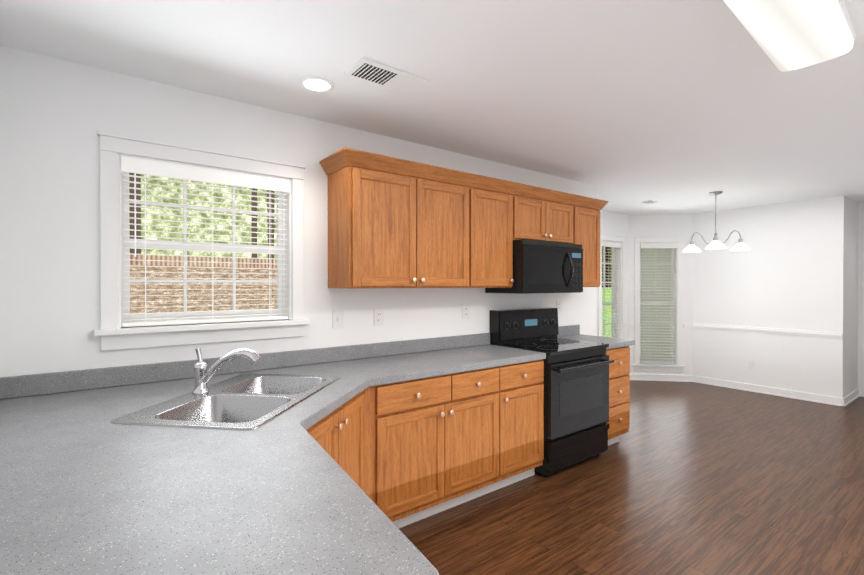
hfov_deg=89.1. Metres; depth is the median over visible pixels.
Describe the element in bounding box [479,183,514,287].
upper cabinet
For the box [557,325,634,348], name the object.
countertop
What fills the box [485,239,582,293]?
microwave
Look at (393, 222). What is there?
upper cabinet
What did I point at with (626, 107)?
ceiling
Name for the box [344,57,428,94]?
ceiling vent
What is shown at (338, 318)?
electrical outlet plate
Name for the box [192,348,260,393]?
faucet
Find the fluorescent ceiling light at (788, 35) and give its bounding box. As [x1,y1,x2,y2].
[723,0,855,70]
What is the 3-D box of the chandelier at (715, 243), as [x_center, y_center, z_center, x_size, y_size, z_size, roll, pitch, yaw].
[3.112,-0.735,4.909,0.655,0.648,0.632,0,0,-37]
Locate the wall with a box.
[0,45,863,405]
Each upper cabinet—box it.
[323,155,478,287]
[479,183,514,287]
[515,187,574,243]
[575,199,602,286]
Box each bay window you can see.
[602,247,615,336]
[640,248,674,362]
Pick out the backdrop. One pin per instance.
(137, 289)
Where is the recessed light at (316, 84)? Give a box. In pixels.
[300,76,333,92]
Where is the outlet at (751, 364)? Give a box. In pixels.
[748,360,754,368]
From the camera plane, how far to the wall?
2.79 m
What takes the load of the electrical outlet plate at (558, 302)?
attached to the wall
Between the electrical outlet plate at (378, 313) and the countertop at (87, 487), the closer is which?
the countertop at (87, 487)
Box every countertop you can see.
[0,333,545,405]
[0,369,438,574]
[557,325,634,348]
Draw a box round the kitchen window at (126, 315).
[121,172,284,326]
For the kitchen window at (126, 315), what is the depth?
2.41 m
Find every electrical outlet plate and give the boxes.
[333,310,343,328]
[374,308,383,325]
[462,304,468,318]
[556,300,561,311]
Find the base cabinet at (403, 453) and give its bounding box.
[306,386,425,528]
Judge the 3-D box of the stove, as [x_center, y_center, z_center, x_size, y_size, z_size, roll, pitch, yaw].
[0.984,0.789,3.593,0.756,1.200,0.684,0,0,-37]
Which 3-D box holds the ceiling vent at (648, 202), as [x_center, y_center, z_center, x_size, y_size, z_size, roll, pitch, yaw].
[2.680,-1.057,5.437,0.180,0.012,0.140,0,0,-37]
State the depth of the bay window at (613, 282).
6.45 m
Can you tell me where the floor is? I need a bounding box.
[399,380,863,574]
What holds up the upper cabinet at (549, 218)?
attached to the wall
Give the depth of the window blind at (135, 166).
2.36 m
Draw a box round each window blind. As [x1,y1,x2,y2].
[121,156,288,326]
[602,241,621,337]
[640,243,676,363]
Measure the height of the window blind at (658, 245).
1.773 m
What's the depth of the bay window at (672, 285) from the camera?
6.53 m
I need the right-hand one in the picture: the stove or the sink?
the stove
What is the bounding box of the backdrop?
[129,173,611,336]
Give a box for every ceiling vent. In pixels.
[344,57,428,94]
[640,200,656,203]
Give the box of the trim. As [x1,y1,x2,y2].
[94,130,863,406]
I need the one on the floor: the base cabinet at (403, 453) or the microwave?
the base cabinet at (403, 453)
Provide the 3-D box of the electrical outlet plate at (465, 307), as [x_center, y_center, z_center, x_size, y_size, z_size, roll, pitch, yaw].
[0.268,0.190,3.477,0.074,0.116,0.009,0,0,-37]
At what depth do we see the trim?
2.54 m
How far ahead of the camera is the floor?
2.83 m
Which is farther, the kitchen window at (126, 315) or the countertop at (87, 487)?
the kitchen window at (126, 315)
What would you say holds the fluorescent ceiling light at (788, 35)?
attached to the ceiling
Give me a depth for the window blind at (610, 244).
6.26 m
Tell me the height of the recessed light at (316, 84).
0.010 m
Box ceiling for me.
[0,0,863,214]
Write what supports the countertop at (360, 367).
on the base cabinet at (403, 453)
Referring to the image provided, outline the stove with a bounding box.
[490,307,613,476]
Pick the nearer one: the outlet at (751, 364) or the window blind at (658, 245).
the outlet at (751, 364)
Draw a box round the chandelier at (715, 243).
[683,191,750,251]
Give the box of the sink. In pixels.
[111,373,339,429]
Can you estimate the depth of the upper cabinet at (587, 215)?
3.95 m

